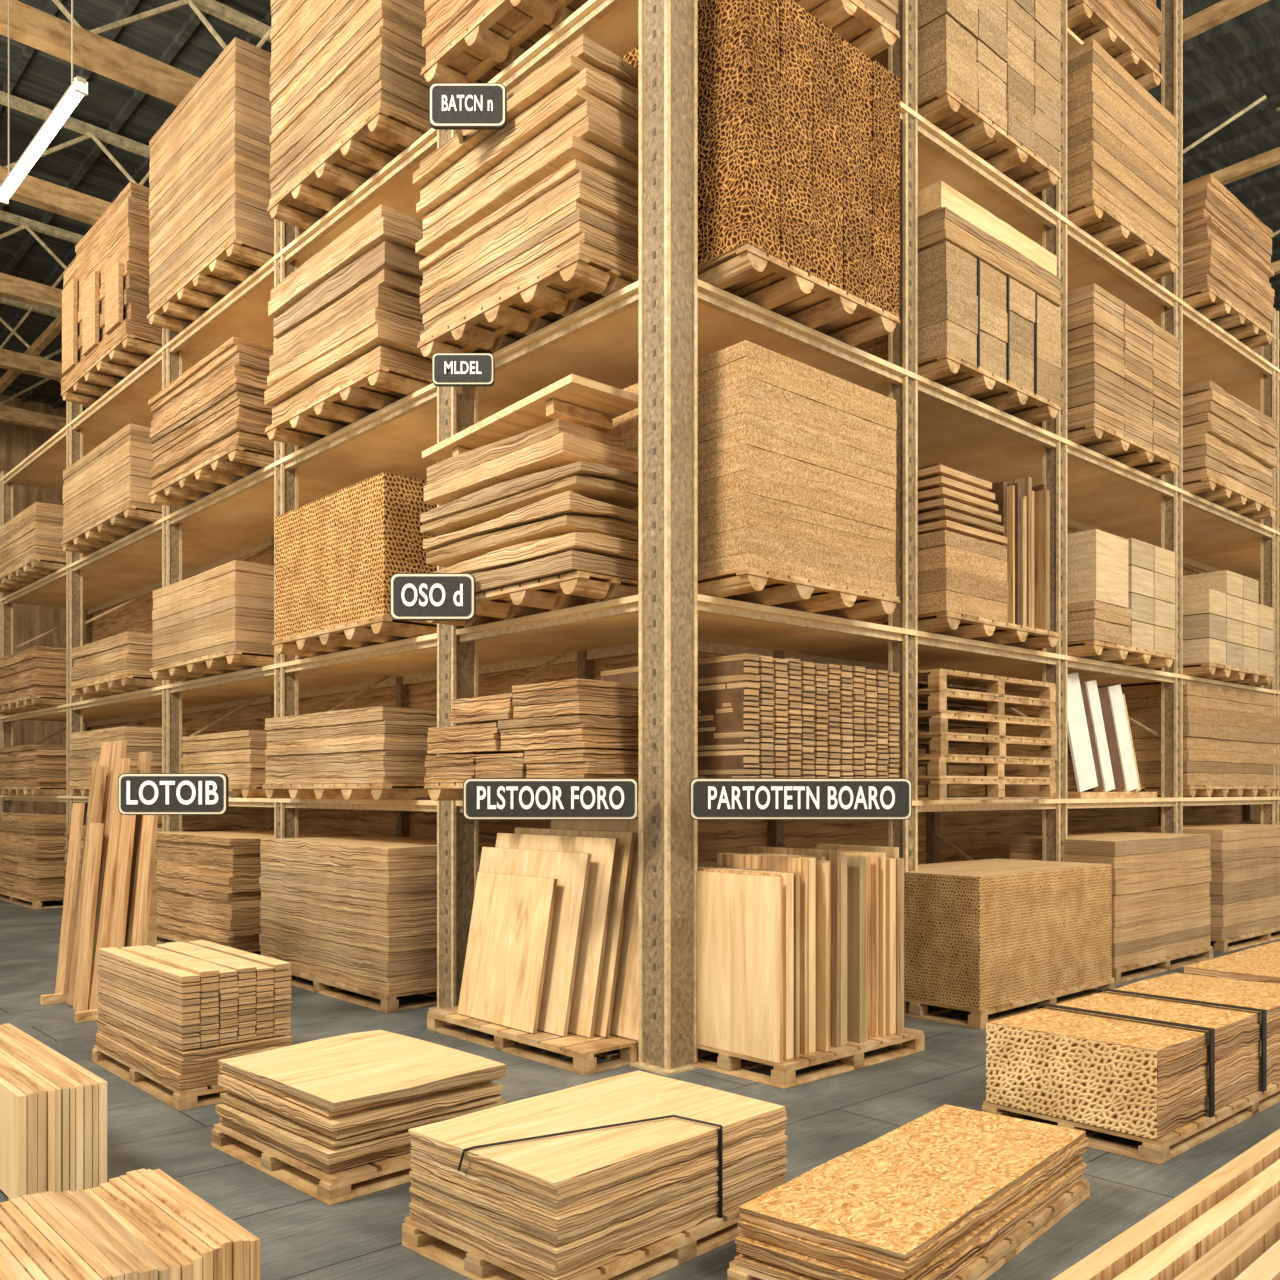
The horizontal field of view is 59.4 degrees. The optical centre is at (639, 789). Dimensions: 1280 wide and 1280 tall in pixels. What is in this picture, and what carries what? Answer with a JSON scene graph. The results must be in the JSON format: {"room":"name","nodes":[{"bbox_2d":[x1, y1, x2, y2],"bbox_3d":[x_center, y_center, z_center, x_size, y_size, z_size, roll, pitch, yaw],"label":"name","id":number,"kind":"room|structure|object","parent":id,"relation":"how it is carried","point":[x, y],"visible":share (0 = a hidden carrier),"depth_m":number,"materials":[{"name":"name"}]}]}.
{"room":"lumber warehouse","nodes":[
{"label":"lumber warehouse","id":0,"kind":"room"},
{"bbox_2d":[0,394,83,812],"bbox_3d":[-14.739,-4.800,33.729,46.000,13.000,0.301,0,0,-42],"label":"wall","id":1,"kind":"structure","parent":0,"point":[17,442],"depth_m":31.42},
{"bbox_2d":[0,894,1279,1279],"bbox_3d":[-0.707,1.750,18.308,46.000,0.100,42.000,0,0,-42],"label":"floor","id":2,"kind":"structure","parent":0,"point":[301,1236],"depth_m":5.62,"materials":[{"name":"concrete"}]},
{"bbox_2d":[0,813,86,908],"bbox_3d":[-9.016,1.027,17.360,1.290,1.342,2.616,0,0,-42],"label":"stack","id":3,"kind":"object","parent":2,"relation":"on","point":[32,853],"visible":0.42,"depth_m":16.26,"materials":[{"name":"brown wood"}]},
{"bbox_2d":[0,1023,106,1200],"bbox_3d":[-2.883,1.457,5.166,0.340,0.482,1.600,0,0,-42],"label":"boards","id":4,"kind":"object","parent":2,"relation":"on","point":[53,1109],"visible":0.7,"depth_m":4.61,"materials":[{"name":"brown wood"}]},
{"bbox_2d":[40,740,161,1022],"bbox_3d":[-4.168,0.654,8.679,0.560,2.088,1.625,0,0,-42],"label":"boards","id":5,"kind":"object","parent":2,"relation":"on","point":[116,904],"visible":0.71,"depth_m":8.57,"materials":[{"name":"brown wood"}]},
{"bbox_2d":[0,1168,259,1279],"bbox_3d":[-1.971,1.515,3.180,1.500,0.365,0.850,0,0,-42],"label":"planks","id":6,"kind":"object","parent":2,"relation":"on","point":[141,1224],"visible":1,"depth_m":3.38,"materials":[{"name":"brown wood"}]},
{"bbox_2d":[63,824,230,918],"bbox_3d":[-6.358,1.079,14.436,1.292,1.238,2.521,0,0,-42],"label":"stack","id":7,"kind":"object","parent":2,"relation":"on","point":[185,828],"visible":0.05,"depth_m":14.40,"materials":[{"name":"brown wood"}]},
{"bbox_2d":[92,940,291,1110],"bbox_3d":[-2.689,1.338,6.704,0.660,0.720,1.460,0,0,-42],"label":"bundles","id":8,"kind":"object","parent":2,"relation":"on","point":[169,1011],"visible":0.98,"depth_m":6.27,"materials":[{"name":"brown wood"}]},
{"bbox_2d":[157,829,342,952],"bbox_3d":[-4.273,1.081,12.146,1.283,1.235,2.314,0,0,-42],"label":"stack","id":9,"kind":"object","parent":2,"relation":"on","point":[208,885],"visible":0.47,"depth_m":11.36,"materials":[{"name":"brown wood"}]},
{"bbox_2d":[211,1030,505,1204],"bbox_3d":[-1.319,1.482,5.302,1.111,0.431,0.946,0,0,45],"label":"stack","id":10,"kind":"object","parent":2,"relation":"on","point":[340,1111],"visible":0.87,"depth_m":4.97,"materials":[{"name":"brown wood"}]},
{"bbox_2d":[259,836,495,1012],"bbox_3d":[-2.227,1.069,9.860,1.320,1.259,2.350,0,0,-42],"label":"stack","id":11,"kind":"object","parent":2,"relation":"on","point":[357,914],"visible":0.66,"depth_m":9.03,"materials":[{"name":"brown wood"}]},
{"bbox_2d":[427,818,638,1074],"bbox_3d":[-0.609,0.941,7.614,0.850,1.515,1.750,0,0,-42],"label":"sheets","id":12,"kind":"object","parent":2,"relation":"on","point":[552,957],"visible":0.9,"depth_m":7.31,"materials":[{"name":"brown wood"}]},
{"bbox_2d":[402,1070,787,1279],"bbox_3d":[-0.139,1.475,4.346,0.860,0.447,1.275,0,0,44],"label":"stack","id":13,"kind":"object","parent":2,"relation":"on","point":[636,1175],"visible":0.98,"depth_m":4.03,"materials":[{"name":"brown wood"}]},
{"bbox_2d":[0,0,1279,1075],"bbox_3d":[-0.335,-3.550,17.245,13.488,10.500,16.296,0,0,-42],"label":"rack","id":14,"kind":"object","parent":2,"relation":"on","point":[652,332],"visible":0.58,"depth_m":9.86,"materials":[{"name":"brown wood"}]},
{"bbox_2d":[0,744,65,794],"bbox_3d":[-9.085,-0.289,17.433,1.293,0.734,2.817,0,0,-42],"label":"stack","id":15,"kind":"object","parent":14,"relation":"on","point":[34,769],"visible":0.5,"depth_m":16.25,"materials":[{"name":"brown wood"}]},
{"bbox_2d":[0,502,89,593],"bbox_3d":[-9.087,-3.651,17.438,1.273,0.937,2.807,0,0,-42],"label":"stack","id":16,"kind":"object","parent":14,"relation":"on","point":[31,549],"visible":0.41,"depth_m":16.31,"materials":[{"name":"brown wood"}]},
{"bbox_2d":[0,646,96,714],"bbox_3d":[-9.085,-1.640,17.432,1.287,0.837,2.818,0,0,-42],"label":"stack","id":17,"kind":"object","parent":14,"relation":"on","point":[32,678],"visible":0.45,"depth_m":16.26,"materials":[{"name":"brown wood"}]},
{"bbox_2d":[61,182,161,405],"bbox_3d":[-6.392,-6.192,14.445,1.330,2.019,2.662,0,0,-42],"label":"boards","id":18,"kind":"object","parent":14,"relation":"on","point":[107,332],"visible":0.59,"depth_m":13.69,"materials":[{"name":"brown wood"}]},
{"bbox_2d":[61,423,161,553],"bbox_3d":[-6.364,-3.724,14.444,1.270,1.083,2.700,0,0,-42],"label":"stack","id":19,"kind":"object","parent":14,"relation":"on","point":[105,498],"visible":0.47,"depth_m":13.69,"materials":[{"name":"brown wood"}]},
{"bbox_2d":[70,631,183,697],"bbox_3d":[-6.263,-1.539,14.333,1.270,0.634,2.200,0,0,-42],"label":"stack","id":20,"kind":"object","parent":14,"relation":"on","point":[120,663],"visible":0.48,"depth_m":13.55,"materials":[{"name":"brown wood"}]},
{"bbox_2d":[68,726,227,795],"bbox_3d":[-6.331,-0.340,14.407,1.270,0.835,2.200,0,0,-42],"label":"stack","id":21,"kind":"object","parent":14,"relation":"on","point":[85,746],"visible":0.25,"depth_m":13.79,"materials":[{"name":"brown wood"}]},
{"bbox_2d":[118,773,235,814],"bbox_3d":[-3.122,0.027,7.859,0.728,0.280,0.743,0,0,0],"label":"aisle sign","id":22,"kind":"object","parent":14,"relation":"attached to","point":[138,793],"visible":1,"depth_m":7.49,"materials":[{"name":"metal"}]},
{"bbox_2d":[181,730,268,797],"bbox_3d":[-4.227,-0.265,12.333,0.950,0.686,1.900,0,0,-42],"label":"stack","id":23,"kind":"object","parent":14,"relation":"on","point":[240,755],"visible":0.47,"depth_m":11.67,"materials":[{"name":"brown wood"}]},
{"bbox_2d":[148,337,303,507],"bbox_3d":[-4.201,-3.778,12.069,1.302,1.192,2.425,0,0,-42],"label":"boards","id":24,"kind":"object","parent":14,"relation":"on","point":[208,425],"visible":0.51,"depth_m":11.32,"materials":[{"name":"brown wood"}]},
{"bbox_2d":[147,37,305,331],"bbox_3d":[-4.245,-6.223,12.114,1.270,2.082,2.400,0,0,-42],"label":"stack","id":25,"kind":"object","parent":14,"relation":"on","point":[211,227],"visible":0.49,"depth_m":11.32,"materials":[{"name":"brown wood"}]},
{"bbox_2d":[150,560,309,680],"bbox_3d":[-4.211,-1.720,12.077,1.270,0.997,2.300,0,0,-42],"label":"stack","id":26,"kind":"object","parent":14,"relation":"on","point":[219,620],"visible":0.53,"depth_m":11.25,"materials":[{"name":"brown wood"}]},
{"bbox_2d":[264,204,432,446],"bbox_3d":[-2.254,-3.900,9.913,1.289,1.436,2.135,0,0,-42],"label":"planks","id":27,"kind":"object","parent":14,"relation":"on","point":[348,324],"visible":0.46,"depth_m":9.24,"materials":[{"name":"brown wood"}]},
{"bbox_2d":[267,0,431,229],"bbox_3d":[-2.242,-6.324,9.914,1.270,2.284,2.050,0,0,-42],"label":"stack","id":28,"kind":"object","parent":14,"relation":"on","point":[349,94],"visible":0.48,"depth_m":9.37,"materials":[{"name":"brown wood"}]},
{"bbox_2d":[262,706,436,799],"bbox_3d":[-2.259,-0.289,9.932,1.270,0.734,2.200,0,0,-42],"label":"stack","id":29,"kind":"object","parent":14,"relation":"on","point":[377,752],"visible":0.66,"depth_m":9.14,"materials":[{"name":"brown wood"}]},
{"bbox_2d":[272,472,507,656],"bbox_3d":[-2.192,-1.847,9.858,1.270,1.249,2.000,0,0,-42],"label":"boards","id":30,"kind":"object","parent":14,"relation":"on","point":[337,554],"visible":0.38,"depth_m":9.19,"materials":[{"name":"brown wood"}]},
{"bbox_2d":[390,573,475,620],"bbox_3d":[-1.404,-1.310,7.859,0.575,0.318,0.543,0,0,0],"label":"sign","id":31,"kind":"object","parent":14,"relation":"attached to","point":[413,596],"visible":1,"depth_m":7.59,"materials":[{"name":"metal"}]},
{"bbox_2d":[432,353,494,393],"bbox_3d":[-1.182,-2.812,7.699,0.414,0.214,0.423,0,0,0],"label":"sign","id":32,"kind":"object","parent":14,"relation":"attached to","point":[457,370],"visible":1,"depth_m":7.49,"materials":[{"name":"metal"}]},
{"bbox_2d":[429,83,506,143],"bbox_3d":[-1.137,-4.514,7.598,0.507,0.290,0.423,0,0,0],"label":"sign","id":33,"kind":"object","parent":14,"relation":"attached to","point":[458,107],"visible":1,"depth_m":7.39,"materials":[{"name":"metal"}]},
{"bbox_2d":[421,0,587,83],"bbox_3d":[-0.774,-5.953,7.796,0.614,1.541,1.859,0,0,-42],"label":"stack","id":34,"kind":"object","parent":14,"relation":"on","point":[464,41],"visible":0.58,"depth_m":7.91,"materials":[{"name":"brown wood"}]},
{"bbox_2d":[413,34,638,358],"bbox_3d":[-0.777,-3.926,7.802,0.689,1.488,1.947,0,0,-42],"label":"stack","id":35,"kind":"object","parent":14,"relation":"on","point":[529,223],"visible":0.84,"depth_m":7.32,"materials":[{"name":"brown wood"}]},
{"bbox_2d":[420,374,638,626],"bbox_3d":[-0.780,-1.900,7.803,0.687,1.355,1.897,0,0,-42],"label":"stack","id":36,"kind":"object","parent":14,"relation":"on","point":[533,495],"visible":0.86,"depth_m":7.35,"materials":[{"name":"brown wood"}]},
{"bbox_2d":[424,679,638,801],"bbox_3d":[-0.734,-0.305,7.758,0.632,0.766,1.868,0,0,-42],"label":"bundles","id":37,"kind":"object","parent":14,"relation":"on","point":[571,728],"visible":0.76,"depth_m":7.23,"materials":[{"name":"brown wood"}]},
{"bbox_2d":[463,778,637,819],"bbox_3d":[-0.536,0.054,6.979,1.047,0.251,0.543,0,0,0],"label":"aisle sign","id":38,"kind":"object","parent":14,"relation":"attached to","point":[483,798],"visible":1,"depth_m":6.71,"materials":[{"name":"metal"}]},
{"bbox_2d":[600,340,899,618],"bbox_3d":[0.771,-1.978,7.843,1.600,1.512,1.370,0,0,-42],"label":"stack","id":39,"kind":"object","parent":14,"relation":"in","point":[797,460],"visible":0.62,"depth_m":7.17,"materials":[{"name":"brown wood"}]},
{"bbox_2d":[601,653,899,777],"bbox_3d":[0.773,-0.377,7.841,1.600,0.910,1.381,0,0,-42],"label":"bundles","id":40,"kind":"object","parent":14,"relation":"on","point":[760,716],"visible":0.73,"depth_m":7.13,"materials":[{"name":"brown wood"}]},
{"bbox_2d":[621,0,899,345],"bbox_3d":[0.771,-4.086,7.839,1.605,1.808,1.380,0,0,-42],"label":"stack","id":41,"kind":"object","parent":14,"relation":"on","point":[799,128],"visible":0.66,"depth_m":7.17,"materials":[{"name":"brown wood"}]},
{"bbox_2d":[690,778,911,819],"bbox_3d":[0.946,0.053,6.833,1.305,0.247,0.493,0,0,0],"label":"aisle sign","id":42,"kind":"object","parent":14,"relation":"attached to","point":[710,798],"visible":1,"depth_m":6.59,"materials":[{"name":"metal"}]},
{"bbox_2d":[793,0,899,57],"bbox_3d":[0.771,-5.951,7.843,1.600,1.537,1.370,0,0,-42],"label":"stack","id":43,"kind":"object","parent":14,"relation":"on","point":[869,26],"visible":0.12,"depth_m":7.75,"materials":[{"name":"brown wood"}]},
{"bbox_2d":[851,463,1060,648],"bbox_3d":[2.548,-1.927,9.537,1.790,1.410,1.255,0,0,-42],"label":"load","id":44,"kind":"object","parent":14,"relation":"on","point":[984,546],"visible":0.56,"depth_m":8.91,"materials":[{"name":"light natural wood"},{"name":"particle board"}]},
{"bbox_2d":[853,180,1060,423],"bbox_3d":[2.554,-3.903,9.540,1.797,1.441,1.264,0,0,-42],"label":"bundles","id":45,"kind":"object","parent":14,"relation":"on","point":[989,300],"visible":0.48,"depth_m":8.92,"materials":[{"name":"brown wood"}]},
{"bbox_2d":[870,0,1060,193],"bbox_3d":[2.553,-6.094,9.540,1.780,1.823,1.262,0,0,-42],"label":"bundles","id":46,"kind":"object","parent":14,"relation":"on","point":[989,70],"visible":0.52,"depth_m":9.03,"materials":[{"name":"brown wood"}]},
{"bbox_2d":[918,668,1056,799],"bbox_3d":[2.553,-0.422,9.545,1.826,1.000,1.150,0,0,-42],"label":"pallets","id":47,"kind":"object","parent":14,"relation":"on","point":[943,694],"visible":0.65,"depth_m":9.12,"materials":[{"name":"brown wood"}]},
{"bbox_2d":[1031,529,1174,668],"bbox_3d":[4.300,-1.802,11.126,1.760,1.160,1.264,0,0,-42],"label":"stack","id":48,"kind":"object","parent":14,"relation":"on","point":[1121,591],"visible":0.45,"depth_m":10.46,"materials":[{"name":"brown wood"}]},
{"bbox_2d":[1033,39,1178,279],"bbox_3d":[4.337,-5.973,11.168,1.850,1.582,1.250,0,0,-42],"label":"stack","id":49,"kind":"object","parent":14,"relation":"in","point":[1122,141],"visible":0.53,"depth_m":10.53,"materials":[{"name":"brown wood"}]},
{"bbox_2d":[1033,283,1179,476],"bbox_3d":[4.339,-3.869,11.165,1.850,1.373,1.262,0,0,-42],"label":"bundles","id":50,"kind":"object","parent":14,"relation":"on","point":[1123,389],"visible":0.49,"depth_m":10.52,"materials":[{"name":"brown wood"}]},
{"bbox_2d":[1067,673,1156,797],"bbox_3d":[4.586,-0.520,10.983,1.730,1.196,0.200,0,0,-42],"label":"boards","id":51,"kind":"object","parent":14,"relation":"on","point":[1098,725],"visible":0.96,"depth_m":10.85,"materials":[{"name":"white wood"}]},
{"bbox_2d":[1067,0,1162,90],"bbox_3d":[4.250,-7.769,11.152,1.712,1.435,1.158,0,0,-42],"label":"stack","id":52,"kind":"object","parent":14,"relation":"on","point":[1128,31],"visible":0.3,"depth_m":10.86,"materials":[{"name":"brown wood"}]},
{"bbox_2d":[1096,682,1279,796],"bbox_3d":[7.431,-0.541,14.119,5.200,1.238,1.050,0,0,-42],"label":"stack","id":53,"kind":"object","parent":14,"relation":"in","point":[1229,735],"visible":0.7,"depth_m":12.51,"materials":[{"name":"brown wood"}]},
{"bbox_2d":[1151,570,1273,685],"bbox_3d":[6.278,-1.802,12.935,1.900,1.160,1.250,0,0,-42],"label":"stack","id":54,"kind":"object","parent":14,"relation":"on","point":[1228,636],"visible":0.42,"depth_m":12.28,"materials":[{"name":"brown wood"}]},
{"bbox_2d":[1154,174,1274,348],"bbox_3d":[6.285,-5.850,12.928,1.920,1.337,1.268,0,0,-42],"label":"stack","id":55,"kind":"object","parent":14,"relation":"on","point":[1227,249],"visible":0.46,"depth_m":12.24,"materials":[{"name":"brown wood"}]},
{"bbox_2d":[1155,380,1276,519],"bbox_3d":[6.321,-3.753,12.962,2.000,1.142,1.268,0,0,-42],"label":"planks","id":56,"kind":"object","parent":14,"relation":"on","point":[1229,444],"visible":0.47,"depth_m":12.26,"materials":[{"name":"brown wood"}]},
{"bbox_2d":[1253,585,1279,690],"bbox_3d":[8.571,-1.890,15.021,2.300,1.336,1.250,0,0,-42],"label":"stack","id":57,"kind":"object","parent":14,"relation":"on","point":[1259,686],"visible":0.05,"depth_m":14.00,"materials":[{"name":"brown wood"}]},
{"bbox_2d":[1254,428,1279,531],"bbox_3d":[8.571,-3.849,15.021,2.300,1.334,1.250,0,0,-42],"label":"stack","id":58,"kind":"object","parent":14,"relation":"on","point":[1258,521],"visible":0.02,"depth_m":14.00,"materials":[{"name":"brown wood"}]},
{"bbox_2d":[693,844,923,1088],"bbox_3d":[1.017,1.033,7.201,1.400,1.330,0.950,0,0,-42],"label":"sheets","id":59,"kind":"object","parent":2,"relation":"on","point":[800,951],"visible":0.91,"depth_m":6.79,"materials":[{"name":"brown wood"}]},
{"bbox_2d":[727,1104,1089,1279],"bbox_3d":[1.092,1.561,4.276,0.665,0.275,1.660,0,0,41],"label":"boards","id":60,"kind":"object","parent":2,"relation":"on","point":[951,1192],"visible":1,"depth_m":3.99,"materials":[{"name":"brown wood"}]},
{"bbox_2d":[904,858,1114,1028],"bbox_3d":[2.822,1.159,9.080,2.100,1.079,1.100,0,0,-42],"label":"block","id":61,"kind":"object","parent":2,"relation":"on","point":[984,937],"visible":0.8,"depth_m":8.39,"materials":[{"name":"brown wood"}]},
{"bbox_2d":[1010,832,1212,983],"bbox_3d":[4.609,1.071,10.943,2.150,1.254,1.050,0,0,-42],"label":"stack","id":62,"kind":"object","parent":2,"relation":"on","point":[1161,881],"visible":0.55,"depth_m":10.46,"materials":[{"name":"brown wood"}]},
{"bbox_2d":[982,973,1279,1163],"bbox_3d":[2.921,1.434,6.212,2.340,0.528,0.904,0,0,-42],"label":"stack","id":63,"kind":"object","parent":2,"relation":"on","point":[1170,1063],"visible":0.97,"depth_m":5.58,"materials":[{"name":"brown wood"}]},
{"bbox_2d":[1052,1129,1279,1279],"bbox_3d":[3.119,1.599,4.066,3.689,0.198,1.700,0,0,-44],"label":"pile","id":64,"kind":"object","parent":2,"relation":"on","point":[1225,1226],"visible":1,"depth_m":3.79,"materials":[{"name":"brown wood"}]},
{"bbox_2d":[1136,823,1279,952],"bbox_3d":[6.739,1.055,12.948,2.600,1.285,0.950,0,0,-42],"label":"stack","id":65,"kind":"object","parent":2,"relation":"on","point":[1244,896],"visible":0.56,"depth_m":12.17,"materials":[{"name":"brown wood"}]},
{"bbox_2d":[1184,941,1279,983],"bbox_3d":[4.753,1.445,7.998,2.040,0.506,0.940,0,0,-42],"label":"boards","id":66,"kind":"object","parent":2,"relation":"on","point":[1259,963],"visible":0.26,"depth_m":7.64,"materials":[{"name":"brown wood"}]},
{"bbox_2d":[1240,821,1279,824],"bbox_3d":[8.884,1.054,14.900,2.400,1.288,0.950,0,0,-42],"label":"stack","id":67,"kind":"object","parent":2,"relation":"on","point":[1251,822],"visible":0.02,"depth_m":14.36,"materials":[{"name":"brown wood"}]},
{"bbox_2d":[0,0,1279,410],"bbox_3d":[-3.018,-10.900,20.937,46.120,0.200,35.001,0,0,-42],"label":"ceiling","id":68,"kind":"structure","parent":0,"point":[1234,63],"depth_m":17.96,"materials":[{"name":"metal"}]},
{"bbox_2d":[0,297,64,380],"bbox_3d":[-9.948,-10.020,28.151,45.621,1.540,0.240,0,0,-42],"label":"roof truss","id":69,"kind":"object","parent":68,"relation":"attached to","point":[38,366],"visible":0.02,"depth_m":24.82,"materials":[{"name":"brown wood"}]},
{"bbox_2d":[0,210,83,312],"bbox_3d":[-7.256,-10.020,25.193,45.621,1.540,0.246,0,0,-42],"label":"roof truss","id":70,"kind":"object","parent":68,"relation":"attached to","point":[11,287],"visible":0.03,"depth_m":21.26,"materials":[{"name":"brown wood"}]},
{"bbox_2d":[0,0,87,204],"bbox_3d":[-5.425,-8.275,10.125,0.100,5.050,2.405,0,0,-43],"label":"lamp","id":71,"kind":"object","parent":68,"relation":"hanging from","point":[78,88],"visible":1,"depth_m":9.99,"materials":[{"name":"metal"}]},
{"bbox_2d":[0,378,87,432],"bbox_3d":[-12.640,-10.020,31.110,45.621,1.540,0.247,0,0,-42],"label":"roof truss","id":72,"kind":"object","parent":68,"relation":"attached to","point":[8,414],"visible":0.02,"depth_m":28.45,"materials":[{"name":"brown wood"}]},
{"bbox_2d":[0,91,149,224],"bbox_3d":[-4.564,-10.020,22.234,45.621,1.540,0.241,0,0,-42],"label":"roof truss","id":73,"kind":"object","parent":68,"relation":"attached to","point":[32,191],"visible":0.1,"depth_m":17.96,"materials":[{"name":"brown wood"}]},
{"bbox_2d":[0,0,270,105],"bbox_3d":[-1.737,-10.020,19.128,45.621,1.540,0.247,0,0,-42],"label":"roof truss","id":74,"kind":"object","parent":68,"relation":"attached to","point":[33,27],"visible":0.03,"depth_m":14.45,"materials":[{"name":"brown wood"}]},
{"bbox_2d":[0,28,270,393],"bbox_3d":[-6.622,-10.168,17.379,1.058,1.117,34.613,0,0,-42],"label":"roof truss","id":75,"kind":"structure","parent":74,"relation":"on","point":[55,327],"depth_m":24.25,"materials":[{"name":"brown wood"}]},
{"bbox_2d":[1157,0,1269,52],"bbox_3d":[-0.705,-10.168,22.763,1.058,1.117,34.613,0,0,-42],"label":"roof truss","id":76,"kind":"structure","parent":68,"relation":"attached to","point":[1222,11],"depth_m":14.04,"materials":[{"name":"brown wood"}]},
{"bbox_2d":[1183,95,1279,184],"bbox_3d":[2.254,-10.168,25.455,1.058,1.117,34.613,0,0,-42],"label":"roof truss","id":77,"kind":"structure","parent":68,"relation":"attached to","point":[1269,159],"depth_m":17.50,"materials":[{"name":"brown wood"}]},
{"bbox_2d":[1270,229,1279,274],"bbox_3d":[5.212,-10.168,28.147,1.058,1.117,34.613,0,0,-42],"label":"roof truss","id":78,"kind":"structure","parent":68,"relation":"attached to","point":[1275,265],"depth_m":20.81,"materials":[{"name":"brown wood"}]},
{"bbox_2d":[1253,576,1279,820],"bbox_3d":[16.328,-4.800,33.538,0.304,13.000,41.600,0,0,-42],"label":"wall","id":79,"kind":"structure","parent":0,"point":[1256,807],"depth_m":31.93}
]}

